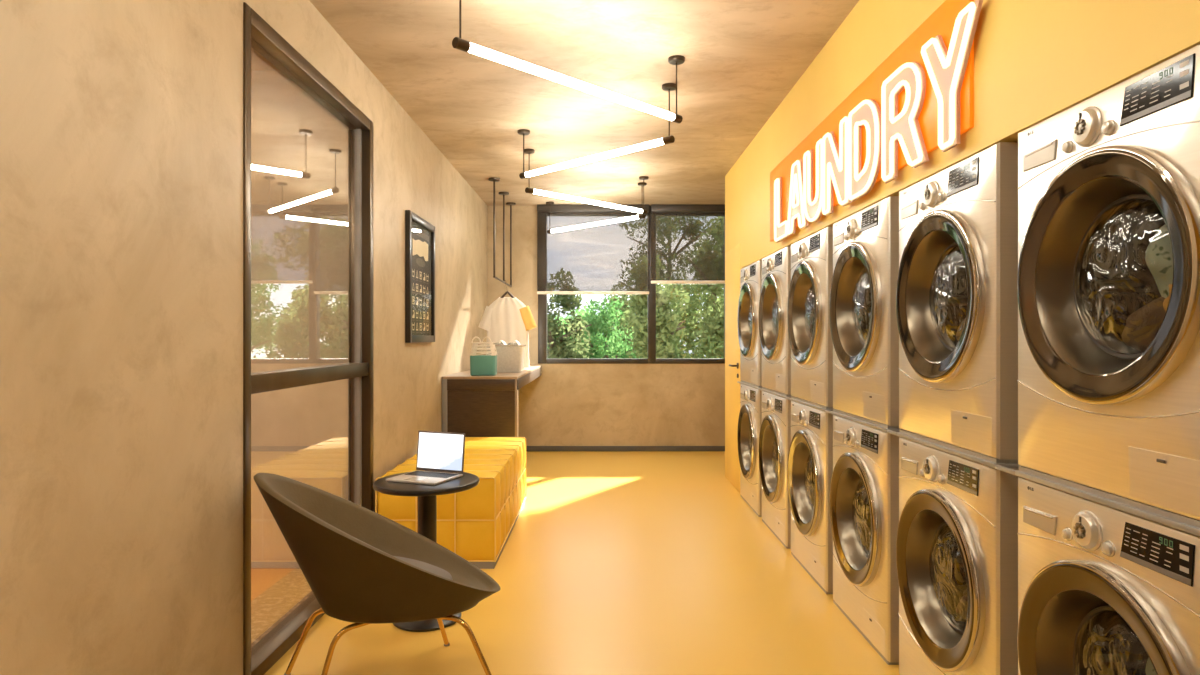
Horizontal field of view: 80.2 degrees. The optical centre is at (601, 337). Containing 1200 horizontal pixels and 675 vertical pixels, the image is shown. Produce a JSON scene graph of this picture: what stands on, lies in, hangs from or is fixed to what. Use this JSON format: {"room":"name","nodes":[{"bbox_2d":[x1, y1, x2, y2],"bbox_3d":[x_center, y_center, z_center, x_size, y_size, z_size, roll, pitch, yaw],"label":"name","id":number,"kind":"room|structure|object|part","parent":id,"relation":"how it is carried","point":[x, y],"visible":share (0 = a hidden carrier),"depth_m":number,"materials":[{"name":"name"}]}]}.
{"room":"laundry","nodes":[
{"label":"laundry","id":0,"kind":"room"},
{"bbox_2d":[0,0,486,674],"bbox_3d":[-1.380,-0.105,3.000,0.120,2.830,10.400,0,0,0],"label":"wall","id":1,"kind":"structure","parent":0,"point":[121,121],"depth_m":2.05,"materials":[{"name":"beige paint"}]},
{"bbox_2d":[243,2,372,674],"bbox_3d":[-1.366,0.037,3.355,0.108,2.545,1.470,0,0,0],"label":"door","id":2,"kind":"structure","parent":1,"relation":"in","point":[258,34],"depth_m":3.22,"materials":[{"name":"brown metal"}]},
{"bbox_3d":[-1.357,0.178,3.350,0.066,0.073,1.370,0,0,0],"label":"rail","id":3,"kind":"part","parent":2,"relation":"part of","materials":[{"name":"brown metal"}]},
{"bbox_2d":[405,210,434,342],"bbox_3d":[-1.302,-0.410,5.135,0.033,0.890,0.730,0,0,0],"label":"framed poster","id":4,"kind":"object","parent":1,"relation":"attached to","point":[419,233],"visible":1,"depth_m":5.10,"materials":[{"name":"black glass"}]},
{"bbox_2d":[412,221,430,335],"bbox_3d":[-1.313,-0.410,5.135,0.011,0.790,0.630,0,0,0],"label":"print","id":5,"kind":"object","parent":4,"relation":"attached to","point":[421,231],"depth_m":5.16},
{"bbox_2d":[251,568,294,600],"bbox_3d":[-3.420,1.360,2.025,3.360,0.100,4.050,0,0,0],"label":"floor","id":6,"kind":"structure","parent":0,"point":[262,579],"depth_m":3.89,"materials":[{"name":"ceramic"}]},
{"bbox_2d":[251,568,312,647],"bbox_3d":[-1.540,1.359,2.045,0.400,0.101,4.090,0,0,0],"label":"rug","id":7,"kind":"object","parent":6,"relation":"on","point":[278,601],"depth_m":3.52,"materials":[{"name":"carpet"}]},
{"bbox_2d":[251,70,350,567],"bbox_3d":[-3.270,-0.105,4.100,3.660,2.830,0.100,0,0,0],"label":"glass pane","id":8,"kind":"structure","parent":0,"point":[301,152],"depth_m":4.05,"materials":[{"name":"glass"}]},
{"bbox_2d":[251,0,858,205],"bbox_3d":[-1.200,-1.580,3.050,8.000,0.120,10.700,0,0,0],"label":"ceiling","id":9,"kind":"structure","parent":0,"point":[743,58],"depth_m":4.13,"materials":[{"name":"beige paint"}]},
{"bbox_2d":[488,177,515,286],"bbox_3d":[-1.030,-1.044,7.430,0.112,0.950,1.352,0,0,0],"label":"rail","id":10,"kind":"object","parent":9,"relation":"hanging from","point":[492,179],"visible":1,"depth_m":7.46,"materials":[{"name":"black metal"}]},
{"bbox_3d":[-1.030,-1.044,6.810,0.019,0.928,0.019,0,0,0],"label":"rod","id":11,"kind":"part","parent":10,"relation":"part of","materials":[{"name":"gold metal"}]},
{"bbox_3d":[-1.030,-1.508,6.810,0.112,0.021,0.112,0,0,0],"label":"ceiling plate","id":12,"kind":"part","parent":10,"relation":"part of","materials":[{"name":"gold metal"}]},
{"bbox_3d":[-1.030,-1.508,7.470,0.112,0.021,0.112,0,0,0],"label":"ceiling plate","id":13,"kind":"part","parent":10,"relation":"part of","materials":[{"name":"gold metal"}]},
{"bbox_3d":[-1.030,-1.044,7.470,0.019,0.928,0.019,0,0,0],"label":"rod","id":14,"kind":"part","parent":10,"relation":"part of","materials":[{"name":"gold metal"}]},
{"bbox_2d":[500,283,514,297],"bbox_3d":[-0.995,-0.447,7.500,0.346,0.316,0.024,0,0,0],"label":"clothes hanger","id":15,"kind":"object","parent":10,"relation":"hanging from","point":[507,291],"visible":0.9,"depth_m":7.49,"materials":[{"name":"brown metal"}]},
{"bbox_2d":[478,297,536,366],"bbox_3d":[-0.995,-0.057,7.503,0.617,0.740,0.168,0,0,0],"label":"shirt","id":16,"kind":"object","parent":15,"relation":"hanging from","point":[507,319],"visible":0.8,"depth_m":7.45,"materials":[{"name":"white fabric"}]},
{"bbox_3d":[-1.030,-1.044,8.050,0.019,0.928,0.019,0,0,0],"label":"rod","id":17,"kind":"part","parent":10,"relation":"part of","materials":[{"name":"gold metal"}]},
{"bbox_3d":[-1.030,-1.508,8.050,0.112,0.021,0.112,0,0,0],"label":"ceiling plate","id":18,"kind":"part","parent":10,"relation":"part of","materials":[{"name":"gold metal"}]},
{"bbox_2d":[452,0,684,123],"bbox_3d":[-0.085,-1.344,3.385,0.092,0.350,1.480,0,0,45],"label":"tube light","id":19,"kind":"object","parent":9,"relation":"hanging from","point":[458,43],"visible":1,"depth_m":3.28,"materials":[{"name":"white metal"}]},
{"bbox_3d":[-0.576,-1.355,2.894,0.008,0.290,0.008,0,0,0],"label":"cord","id":20,"kind":"part","parent":19,"relation":"part of","materials":[{"name":"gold metal"}]},
{"bbox_3d":[0.406,-1.355,3.876,0.008,0.290,0.008,0,0,0],"label":"cord","id":21,"kind":"part","parent":19,"relation":"part of","materials":[{"name":"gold metal"}]},
{"bbox_2d":[524,149,648,213],"bbox_3d":[-0.098,-1.344,6.260,1.477,0.350,0.092,0,0,-45],"label":"tube light","id":22,"kind":"object","parent":9,"relation":"hanging from","point":[526,151],"visible":0.97,"depth_m":6.17,"materials":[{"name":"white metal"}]},
{"bbox_2d":[517,83,675,178],"bbox_3d":[-0.085,-1.344,4.765,1.452,0.350,0.092,0,0,44],"label":"tube light","id":23,"kind":"object","parent":9,"relation":"hanging from","point":[669,87],"visible":0.96,"depth_m":4.65,"materials":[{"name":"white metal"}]},
{"bbox_3d":[-0.576,-1.355,5.236,0.008,0.290,0.008,0,0,0],"label":"cord","id":24,"kind":"part","parent":23,"relation":"part of","materials":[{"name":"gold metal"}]},
{"bbox_3d":[0.406,-1.355,4.294,0.008,0.290,0.008,0,0,0],"label":"cord","id":25,"kind":"part","parent":23,"relation":"part of","materials":[{"name":"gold metal"}]},
{"bbox_2d":[547,214,645,233],"bbox_3d":[-0.061,-1.182,7.475,0.092,0.044,1.467,0,0,-45],"label":"tube light","id":26,"kind":"object","parent":9,"relation":"hanging from","point":[641,216],"depth_m":7.43,"materials":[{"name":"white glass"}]},
{"bbox_2d":[638,182,646,208],"bbox_3d":[0.428,-1.388,6.982,0.092,0.258,0.105,0,0,-45],"label":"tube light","id":27,"kind":"object","parent":9,"relation":"hanging from","point":[641,183],"depth_m":7.01,"materials":[{"name":"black metal"}]},
{"bbox_2d":[264,451,899,674],"bbox_3d":[0.730,1.360,3.050,4.140,0.100,10.700,0,0,0],"label":"floor","id":28,"kind":"structure","parent":0,"point":[611,562],"depth_m":3.60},
{"bbox_2d":[253,473,500,674],"bbox_3d":[-0.830,0.901,2.700,0.890,0.818,0.556,0,0,-18],"label":"armchair","id":29,"kind":"object","parent":28,"relation":"on","point":[362,566],"visible":1,"depth_m":2.53,"materials":[{"name":"black plastic"}]},
{"bbox_3d":[-1.064,1.170,2.721,0.338,0.280,0.019,0,0,14],"label":"leg","id":30,"kind":"part","parent":29,"relation":"part of","materials":[{"name":"gold metal"}]},
{"bbox_3d":[-0.923,1.170,2.537,0.235,0.278,0.019,0,0,-45],"label":"leg","id":31,"kind":"part","parent":29,"relation":"part of","materials":[{"name":"gold metal"}]},
{"bbox_2d":[394,556,452,579],"bbox_3d":[-0.830,0.911,2.700,0.530,0.176,0.376,0,0,-18],"label":"seat cushion","id":32,"kind":"object","parent":29,"relation":"on","point":[442,566],"depth_m":2.91,"materials":[{"name":"brown fabric"}]},
{"bbox_3d":[-0.718,1.170,2.909,0.019,0.279,0.286,0,0,26],"label":"leg","id":33,"kind":"part","parent":29,"relation":"part of","materials":[{"name":"gold metal"}]},
{"bbox_3d":[-0.548,1.170,2.640,0.312,0.280,0.198,0,0,-18],"label":"leg","id":34,"kind":"part","parent":29,"relation":"part of","materials":[{"name":"gold metal"}]},
{"bbox_2d":[373,472,479,631],"bbox_3d":[-0.815,0.986,3.320,0.481,0.648,0.481,0,0,0],"label":"side table","id":35,"kind":"object","parent":28,"relation":"on","point":[427,494],"visible":0.51,"depth_m":3.22,"materials":[{"name":"black metal"}]},
{"bbox_2d":[386,431,464,484],"bbox_3d":[-0.826,0.560,3.345,0.268,0.203,0.255,0,0,22],"label":"laptop","id":36,"kind":"object","parent":35,"relation":"on","point":[440,455],"visible":1,"depth_m":3.43,"materials":[{"name":"metal"}]},
{"bbox_3d":[-0.782,0.554,3.451,0.268,0.192,0.006,0,-6,22],"label":"lid","id":37,"kind":"part","parent":36,"relation":"part of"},
{"bbox_2d":[375,437,525,568],"bbox_3d":[-0.942,1.045,4.840,0.697,0.530,1.640,0,0,0],"label":"upholstered bench","id":38,"kind":"object","parent":28,"relation":"on","point":[476,524],"visible":0.58,"depth_m":4.04,"materials":[{"name":"yellow fabric"}]},
{"bbox_2d":[442,365,540,436],"bbox_3d":[-1.006,0.815,7.012,0.619,0.990,2.344,0,0,0],"label":"counter","id":39,"kind":"object","parent":28,"relation":"on","point":[474,406],"depth_m":5.85,"materials":[{"name":"brown wood"}]},
{"bbox_3d":[-1.294,0.827,5.890,0.045,0.966,0.100,0,0,0],"label":"panel","id":40,"kind":"part","parent":39,"relation":"part of","materials":[{"name":"wood"}]},
{"bbox_3d":[-0.993,0.873,5.891,0.556,0.874,0.078,0,0,0],"label":"panel","id":41,"kind":"part","parent":39,"relation":"part of","materials":[{"name":"brown wood"}]},
{"bbox_2d":[470,337,496,375],"bbox_3d":[-1.000,0.155,6.020,0.219,0.328,0.166,0,0,0],"label":"laundry bag","id":42,"kind":"object","parent":39,"relation":"on","point":[480,365],"visible":1,"depth_m":5.94,"materials":[{"name":"teal fabric"}]},
{"bbox_2d":[442,365,540,378],"bbox_3d":[-1.006,0.331,7.012,0.619,0.022,2.344,0,0,0],"label":"countertop","id":43,"kind":"structure","parent":39,"relation":"on","point":[464,374],"depth_m":6.00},
{"bbox_2d":[486,345,525,372],"bbox_3d":[-0.885,0.193,6.550,0.356,0.253,0.268,0,0,0],"label":"laundry basket","id":44,"kind":"object","parent":39,"relation":"on","point":[510,358],"visible":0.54,"depth_m":6.43,"materials":[{"name":"white"}]},
{"bbox_3d":[-0.950,0.227,6.550,0.132,0.137,0.170,0,0,0],"label":"rolled towel","id":45,"kind":"object","parent":44,"relation":"in","visible":0},
{"bbox_2d":[495,340,506,344],"bbox_3d":[-0.943,0.087,6.550,0.116,0.120,0.170,0,0,0],"label":"rolled towel","id":46,"kind":"object","parent":45,"relation":"on","point":[502,342],"visible":0.38,"depth_m":6.52,"materials":[{"name":"white fabric"}]},
{"bbox_3d":[-0.810,0.227,6.550,0.132,0.137,0.170,0,0,0],"label":"rolled towel","id":47,"kind":"object","parent":44,"relation":"in","visible":0},
{"bbox_2d":[507,340,520,344],"bbox_3d":[-0.812,0.087,6.550,0.116,0.120,0.170,0,0,0],"label":"rolled towel","id":48,"kind":"object","parent":47,"relation":"on","point":[516,342],"visible":0.41,"depth_m":6.52,"materials":[{"name":"white fabric"}]},
{"bbox_3d":[-0.706,0.827,5.890,0.018,0.966,0.100,0,0,0],"label":"panel","id":49,"kind":"part","parent":39,"relation":"part of","materials":[{"name":"brown wood"}]},
{"bbox_2d":[737,384,761,516],"bbox_3d":[1.453,0.845,5.538,0.694,0.930,0.684,0,0,0],"label":"washing machine","id":50,"kind":"object","parent":28,"relation":"on","point":[750,415],"visible":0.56,"depth_m":5.44,"materials":[{"name":"metal"}]},
{"bbox_2d":[740,413,750,469],"bbox_3d":[1.160,0.808,5.538,0.080,0.444,0.444,0,0,0],"label":"door","id":51,"kind":"structure","parent":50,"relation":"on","point":[745,418],"depth_m":5.70,"materials":[{"name":"silver metal"}]},
{"bbox_2d":[737,381,761,388],"bbox_3d":[1.456,0.372,5.587,0.640,0.014,0.782,0,0,0],"label":"plate","id":52,"kind":"object","parent":50,"relation":"on","point":[755,387],"visible":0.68,"depth_m":5.49,"materials":[{"name":"grey metal"}]},
{"bbox_2d":[737,260,761,386],"bbox_3d":[1.453,-0.100,5.538,0.694,0.930,0.684,0,0,0],"label":"washing machine","id":53,"kind":"object","parent":52,"relation":"on","point":[751,275],"visible":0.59,"depth_m":5.44,"materials":[{"name":"metal"}]},
{"bbox_2d":[740,291,750,347],"bbox_3d":[1.160,-0.137,5.538,0.080,0.444,0.444,0,0,0],"label":"door","id":54,"kind":"structure","parent":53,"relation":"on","point":[745,296],"depth_m":5.70,"materials":[{"name":"silver metal"}]},
{"bbox_3d":[1.127,-0.137,5.538,0.035,0.580,0.580,0,0,0],"label":"door","id":55,"kind":"part","parent":53,"relation":"part of","materials":[{"name":"silver metal"}]},
{"bbox_3d":[1.127,0.808,5.538,0.035,0.580,0.580,0,0,0],"label":"door","id":56,"kind":"part","parent":50,"relation":"part of","materials":[{"name":"silver metal"}]},
{"bbox_2d":[759,391,790,548],"bbox_3d":[1.453,0.845,4.754,0.694,0.930,0.684,0,0,0],"label":"washing machine","id":57,"kind":"object","parent":28,"relation":"on","point":[775,431],"visible":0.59,"depth_m":4.65,"materials":[{"name":"metal"}]},
{"bbox_2d":[762,425,776,492],"bbox_3d":[1.160,0.808,4.754,0.080,0.444,0.444,0,0,0],"label":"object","id":58,"kind":"object","parent":57,"relation":"on","point":[769,432],"depth_m":4.91,"materials":[{"name":"silver metal"}]},
{"bbox_3d":[1.127,0.808,4.754,0.035,0.580,0.580,0,0,0],"label":"door","id":59,"kind":"part","parent":57,"relation":"part of","materials":[{"name":"silver metal"}]},
{"bbox_2d":[758,388,790,397],"bbox_3d":[1.456,0.372,4.803,0.640,0.014,0.782,0,0,0],"label":"plate","id":60,"kind":"object","parent":57,"relation":"on","point":[764,390],"visible":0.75,"depth_m":4.70,"materials":[{"name":"grey metal"}]},
{"bbox_2d":[759,246,791,395],"bbox_3d":[1.453,-0.100,4.754,0.694,0.930,0.684,0,0,0],"label":"washing machine","id":61,"kind":"object","parent":60,"relation":"on","point":[776,267],"visible":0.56,"depth_m":4.65,"materials":[{"name":"metal"}]},
{"bbox_2d":[762,284,775,349],"bbox_3d":[1.160,-0.137,4.754,0.080,0.444,0.444,0,0,0],"label":"door","id":62,"kind":"structure","parent":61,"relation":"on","point":[768,290],"depth_m":4.92,"materials":[{"name":"silver metal"}]},
{"bbox_3d":[1.127,-0.137,4.754,0.035,0.580,0.580,0,0,0],"label":"door","id":63,"kind":"part","parent":61,"relation":"part of","materials":[{"name":"silver metal"}]},
{"bbox_2d":[788,401,832,593],"bbox_3d":[1.453,0.845,3.970,0.694,0.930,0.684,0,0,0],"label":"washing machine","id":64,"kind":"object","parent":28,"relation":"on","point":[810,457],"visible":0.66,"depth_m":3.85,"materials":[{"name":"metal"}]},
{"bbox_3d":[1.140,0.473,4.204,0.008,0.050,0.140,0,0,0],"label":"detergent drawer","id":65,"kind":"part","parent":64,"relation":"part of","materials":[{"name":"plastic"}]},
{"bbox_2d":[792,442,813,523],"bbox_3d":[1.160,0.808,3.970,0.080,0.444,0.444,0,0,0],"label":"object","id":66,"kind":"object","parent":64,"relation":"on","point":[802,452],"depth_m":4.12,"materials":[{"name":"silver metal"}]},
{"bbox_3d":[1.127,0.808,3.970,0.035,0.580,0.580,0,0,0],"label":"door","id":67,"kind":"part","parent":64,"relation":"part of","materials":[{"name":"silver metal"}]},
{"bbox_2d":[785,397,832,411],"bbox_3d":[1.456,0.372,4.019,0.640,0.014,0.782,0,0,0],"label":"plate","id":68,"kind":"object","parent":64,"relation":"on","point":[788,398],"visible":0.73,"depth_m":3.93,"materials":[{"name":"grey metal"}]},
{"bbox_2d":[788,227,833,408],"bbox_3d":[1.453,-0.100,3.970,0.694,0.930,0.684,0,0,0],"label":"washing machine","id":69,"kind":"object","parent":68,"relation":"on","point":[809,330],"visible":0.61,"depth_m":3.85,"materials":[{"name":"metal"}]},
{"bbox_3d":[1.140,-0.472,4.204,0.008,0.050,0.140,0,0,0],"label":"detergent drawer","id":70,"kind":"part","parent":69,"relation":"part of","materials":[{"name":"plastic"}]},
{"bbox_2d":[792,273,811,352],"bbox_3d":[1.160,-0.137,3.970,0.080,0.444,0.444,0,0,0],"label":"door glass","id":71,"kind":"object","parent":69,"relation":"on","point":[801,282],"depth_m":4.13,"materials":[{"name":"clear glass"}]},
{"bbox_3d":[1.127,-0.137,3.970,0.035,0.580,0.580,0,0,0],"label":"door","id":72,"kind":"part","parent":69,"relation":"part of","materials":[{"name":"silver metal"}]},
{"bbox_2d":[829,415,898,664],"bbox_3d":[1.453,0.845,3.186,0.694,0.930,0.684,0,0,0],"label":"washing machine","id":73,"kind":"object","parent":28,"relation":"on","point":[864,488],"visible":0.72,"depth_m":3.06,"materials":[{"name":"metal"}]},
{"bbox_3d":[1.140,0.473,3.420,0.008,0.050,0.140,0,0,0],"label":"detergent drawer","id":74,"kind":"part","parent":73,"relation":"part of","materials":[{"name":"plastic"}]},
{"bbox_2d":[836,468,870,569],"bbox_3d":[1.160,0.808,3.186,0.080,0.444,0.444,0,0,0],"label":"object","id":75,"kind":"object","parent":73,"relation":"on","point":[851,553],"depth_m":3.33,"materials":[{"name":"silver metal"}]},
{"bbox_3d":[1.127,0.808,3.186,0.035,0.580,0.580,0,0,0],"label":"door","id":76,"kind":"part","parent":73,"relation":"part of","materials":[{"name":"silver metal"}]},
{"bbox_2d":[825,410,898,431],"bbox_3d":[1.456,0.372,3.235,0.640,0.014,0.782,0,0,0],"label":"plate","id":77,"kind":"object","parent":73,"relation":"on","point":[827,411],"visible":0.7,"depth_m":3.12,"materials":[{"name":"grey metal"}]},
{"bbox_2d":[829,196,899,428],"bbox_3d":[1.453,-0.100,3.186,0.694,0.930,0.684,0,0,0],"label":"washing machine","id":78,"kind":"object","parent":77,"relation":"on","point":[863,315],"visible":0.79,"depth_m":3.05,"materials":[{"name":"metal"}]},
{"bbox_3d":[1.140,-0.472,3.420,0.008,0.050,0.140,0,0,0],"label":"detergent drawer","id":79,"kind":"part","parent":78,"relation":"part of","materials":[{"name":"plastic"}]},
{"bbox_2d":[836,257,870,355],"bbox_3d":[1.160,-0.137,3.186,0.080,0.444,0.444,0,0,0],"label":"door glass","id":80,"kind":"object","parent":78,"relation":"on","point":[850,271],"depth_m":3.33,"materials":[{"name":"clear glass"}]},
{"bbox_3d":[1.127,-0.137,3.186,0.035,0.580,0.580,0,0,0],"label":"door","id":81,"kind":"part","parent":78,"relation":"part of","materials":[{"name":"silver metal"}]},
{"bbox_2d":[896,437,1018,674],"bbox_3d":[1.453,0.845,2.402,0.694,0.930,0.684,0,0,0],"label":"washing machine","id":82,"kind":"object","parent":28,"relation":"on","point":[957,540],"visible":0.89,"depth_m":2.33,"materials":[{"name":"metal"}]},
{"bbox_3d":[1.140,0.473,2.636,0.008,0.050,0.140,0,0,0],"label":"detergent drawer","id":83,"kind":"part","parent":82,"relation":"part of","materials":[{"name":"plastic"}]},
{"bbox_2d":[906,509,967,648],"bbox_3d":[1.160,0.808,2.402,0.080,0.444,0.444,0,0,0],"label":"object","id":84,"kind":"object","parent":82,"relation":"on","point":[926,615],"depth_m":2.53,"materials":[{"name":"silver metal"}]},
{"bbox_3d":[1.127,0.808,2.402,0.035,0.580,0.580,0,0,0],"label":"door","id":85,"kind":"part","parent":82,"relation":"part of","materials":[{"name":"silver metal"}]},
{"bbox_2d":[887,430,1019,468],"bbox_3d":[1.456,0.372,2.451,0.640,0.014,0.782,0,0,0],"label":"plate","id":86,"kind":"object","parent":82,"relation":"on","point":[942,448],"visible":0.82,"depth_m":2.28,"materials":[{"name":"grey metal"}]},
{"bbox_2d":[896,142,1017,462],"bbox_3d":[1.453,-0.100,2.402,0.694,0.930,0.684,0,0,0],"label":"washing machine","id":87,"kind":"object","parent":86,"relation":"on","point":[957,295],"visible":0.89,"depth_m":2.24,"materials":[{"name":"metal"}]},
{"bbox_3d":[1.140,-0.472,2.636,0.008,0.050,0.140,0,0,0],"label":"detergent drawer","id":88,"kind":"part","parent":87,"relation":"part of","materials":[{"name":"plastic"}]},
{"bbox_2d":[906,230,967,362],"bbox_3d":[1.160,-0.137,2.402,0.080,0.444,0.444,0,0,0],"label":"door glass","id":89,"kind":"object","parent":87,"relation":"on","point":[926,250],"depth_m":2.53,"materials":[{"name":"clear glass"}]},
{"bbox_3d":[1.127,-0.137,2.402,0.035,0.580,0.580,0,0,0],"label":"door","id":90,"kind":"part","parent":87,"relation":"part of","materials":[{"name":"silver metal"}]},
{"bbox_2d":[949,160,975,187],"bbox_3d":[1.137,-0.512,2.249,0.001,0.054,0.171,0,0,0],"label":"print","id":91,"kind":"object","parent":87,"relation":"attached to","point":[974,162],"depth_m":2.20},
{"bbox_2d":[949,464,975,487],"bbox_3d":[1.137,0.433,2.249,0.001,0.054,0.171,0,0,0],"label":"print","id":92,"kind":"object","parent":82,"relation":"attached to","point":[973,477],"depth_m":2.21},
{"bbox_2d":[1017,477,1199,674],"bbox_3d":[1.453,0.845,1.618,0.694,0.930,0.684,0,0,0],"label":"washing machine","id":93,"kind":"object","parent":28,"relation":"on","point":[1103,589],"visible":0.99,"depth_m":1.69,"materials":[{"name":"metal"}]},
{"bbox_3d":[1.140,0.473,1.852,0.008,0.050,0.140,0,0,0],"label":"detergent drawer","id":94,"kind":"part","parent":93,"relation":"part of","materials":[{"name":"plastic"}]},
{"bbox_2d":[1035,589,1155,674],"bbox_3d":[1.160,0.808,1.618,0.080,0.444,0.444,0,0,0],"label":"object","id":95,"kind":"object","parent":93,"relation":"on","point":[1062,616],"depth_m":1.79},
{"bbox_2d":[995,465,1199,536],"bbox_3d":[1.456,0.372,1.667,0.640,0.014,0.782,0,0,0],"label":"plate","id":96,"kind":"object","parent":93,"relation":"on","point":[1175,524],"visible":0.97,"depth_m":1.59,"materials":[{"name":"silver metal"}]},
{"bbox_2d":[1017,44,1199,527],"bbox_3d":[1.453,-0.100,1.618,0.694,0.930,0.684,0,0,0],"label":"washing machine","id":97,"kind":"object","parent":96,"relation":"on","point":[1108,281],"visible":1,"depth_m":1.63,"materials":[{"name":"metal"}]},
{"bbox_3d":[1.140,-0.472,1.852,0.008,0.050,0.140,0,0,0],"label":"detergent drawer","id":98,"kind":"part","parent":97,"relation":"part of","materials":[{"name":"plastic"}]},
{"bbox_2d":[1035,177,1172,374],"bbox_3d":[1.160,-0.137,1.618,0.080,0.444,0.444,0,0,0],"label":"drum","id":99,"kind":"object","parent":97,"relation":"on","point":[1067,214],"depth_m":1.74,"materials":[{"name":"silver metal"}]},
{"bbox_3d":[1.127,-0.137,1.618,0.035,0.580,0.580,0,0,0],"label":"door","id":100,"kind":"part","parent":97,"relation":"part of","materials":[{"name":"silver metal"}]},
{"bbox_2d":[1124,59,1188,111],"bbox_3d":[1.137,-0.512,1.465,0.001,0.054,0.171,0,0,0],"label":"print","id":101,"kind":"object","parent":97,"relation":"attached to","point":[1185,72],"depth_m":1.43},
{"bbox_3d":[1.127,0.808,1.618,0.035,0.580,0.580,0,0,0],"label":"door","id":102,"kind":"part","parent":93,"relation":"part of","materials":[{"name":"silver metal"}]},
{"bbox_2d":[1124,528,1188,573],"bbox_3d":[1.137,0.433,1.465,0.001,0.054,0.171,0,0,0],"label":"print","id":103,"kind":"object","parent":93,"relation":"attached to","point":[1182,547],"depth_m":1.43},
{"bbox_2d":[487,206,724,445],"bbox_3d":[0.630,-0.105,8.280,4.140,2.830,0.160,0,0,0],"label":"wall","id":104,"kind":"structure","parent":0,"point":[568,404],"depth_m":8.20,"materials":[{"name":"beige paint"}]},
{"bbox_2d":[526,446,724,450],"bbox_3d":[0.690,1.279,8.193,4.020,0.062,0.014,0,0,0],"label":"baseboard","id":105,"kind":"structure","parent":104,"relation":"attached to","point":[528,448],"depth_m":8.19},
{"bbox_2d":[538,205,724,363],"bbox_3d":[0.366,-0.610,8.240,2.207,1.820,0.100,0,0,0],"label":"window","id":106,"kind":"structure","parent":104,"relation":"in","point":[542,216],"depth_m":8.19,"materials":[{"name":"black metal"}]},
{"bbox_2d":[537,204,648,293],"bbox_3d":[-0.101,-1.006,8.148,1.282,1.023,0.065,0,0,0],"label":"roller blind","id":107,"kind":"object","parent":106,"relation":"attached to","point":[540,207],"visible":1,"depth_m":8.12,"materials":[{"name":"grey fabric"}]},
{"bbox_2d":[651,204,724,283],"bbox_3d":[1.015,-1.067,8.148,0.910,0.901,0.065,0,0,0],"label":"roller blind","id":108,"kind":"object","parent":106,"relation":"attached to","point":[654,207],"visible":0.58,"depth_m":8.12,"materials":[{"name":"grey fabric"}]},
{"bbox_2d":[725,0,1199,491],"bbox_3d":[1.585,-0.105,2.255,0.850,2.830,8.910,0,0,0],"label":"wall","id":109,"kind":"structure","parent":0,"point":[1035,61],"depth_m":2.13,"materials":[{"name":"yellow paint"}]},
{"bbox_2d":[725,244,739,492],"bbox_3d":[1.138,0.258,6.330,0.084,2.095,0.720,0,0,0],"label":"door","id":110,"kind":"structure","parent":109,"relation":"in","point":[732,257],"depth_m":6.31,"materials":[{"name":"yellow paint"}]},
{"bbox_3d":[1.126,0.280,6.088,0.060,0.130,0.145,0,0,0],"label":"handle","id":111,"kind":"part","parent":110,"relation":"part of","materials":[{"name":"black metal"}]},
{"bbox_2d":[770,0,982,241],"bbox_3d":[1.134,-0.870,3.490,0.052,0.510,2.740,0,0,0],"label":"sign","id":112,"kind":"object","parent":109,"relation":"attached to","point":[919,100],"visible":1,"depth_m":2.81,"materials":[{"name":"orange plastic"}]},
{"label":"outside","id":113,"kind":"structure","parent":0,"visible":0},
{"bbox_3d":[0.000,3.360,74.600,120.000,0.100,130.800,0,0,0],"label":"ground","id":114,"kind":"structure","parent":113,"visible":0},
{"bbox_2d":[547,316,571,348],"bbox_3d":[-1.968,1.126,17.498,2.798,4.374,2.798,0,0,-42],"label":"tree","id":115,"kind":"object","parent":114,"relation":"on","point":[562,318],"visible":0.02,"depth_m":17.60,"materials":[{"name":"green plant"}]},
{"bbox_2d":[547,268,593,358],"bbox_3d":[-0.888,1.003,13.039,1.572,4.625,1.684,0,0,0],"label":"tree","id":116,"kind":"object","parent":114,"relation":"on","point":[566,350],"visible":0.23,"depth_m":12.92,"materials":[{"name":"green plant"}]},
{"bbox_2d":[561,295,639,358],"bbox_3d":[0.108,1.225,14.548,2.260,4.186,2.437,0,0,21],"label":"tree","id":117,"kind":"object","parent":114,"relation":"on","point":[599,329],"visible":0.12,"depth_m":14.24,"materials":[{"name":"green plant"}]},
{"bbox_2d":[556,298,678,354],"bbox_3d":[0.142,1.026,21.057,4.605,4.570,4.907,0,0,4],"label":"tree","id":118,"kind":"object","parent":114,"relation":"on","point":[581,312],"visible":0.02,"depth_m":20.82,"materials":[{"name":"green plant"}]},
{"bbox_2d":[618,254,692,358],"bbox_3d":[0.811,0.994,11.431,1.183,4.642,1.222,0,0,41],"label":"tree","id":119,"kind":"object","parent":114,"relation":"on","point":[666,325],"visible":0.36,"depth_m":11.18,"materials":[{"name":"green plant"}]},
{"bbox_2d":[600,216,723,358],"bbox_3d":[1.894,-0.259,18.206,3.655,7.144,3.451,0,0,-24],"label":"tree","id":120,"kind":"object","parent":114,"relation":"on","point":[693,228],"visible":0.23,"depth_m":18.08,"materials":[{"name":"green plant"}]},
{"bbox_2d":[665,216,723,358],"bbox_3d":[2.273,0.484,13.633,2.480,5.656,2.536,0,0,0],"label":"tree","id":121,"kind":"object","parent":114,"relation":"on","point":[710,328],"visible":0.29,"depth_m":13.36,"materials":[{"name":"green plant"}]},
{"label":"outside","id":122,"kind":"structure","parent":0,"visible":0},
{"bbox_2d":[548,299,705,356],"bbox_3d":[0.000,-2.297,145.000,140.000,11.214,50.000,0,0,0],"label":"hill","id":123,"kind":"structure","parent":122,"point":[583,303],"depth_m":134.90,"materials":[{"name":"green plant"}]}
]}

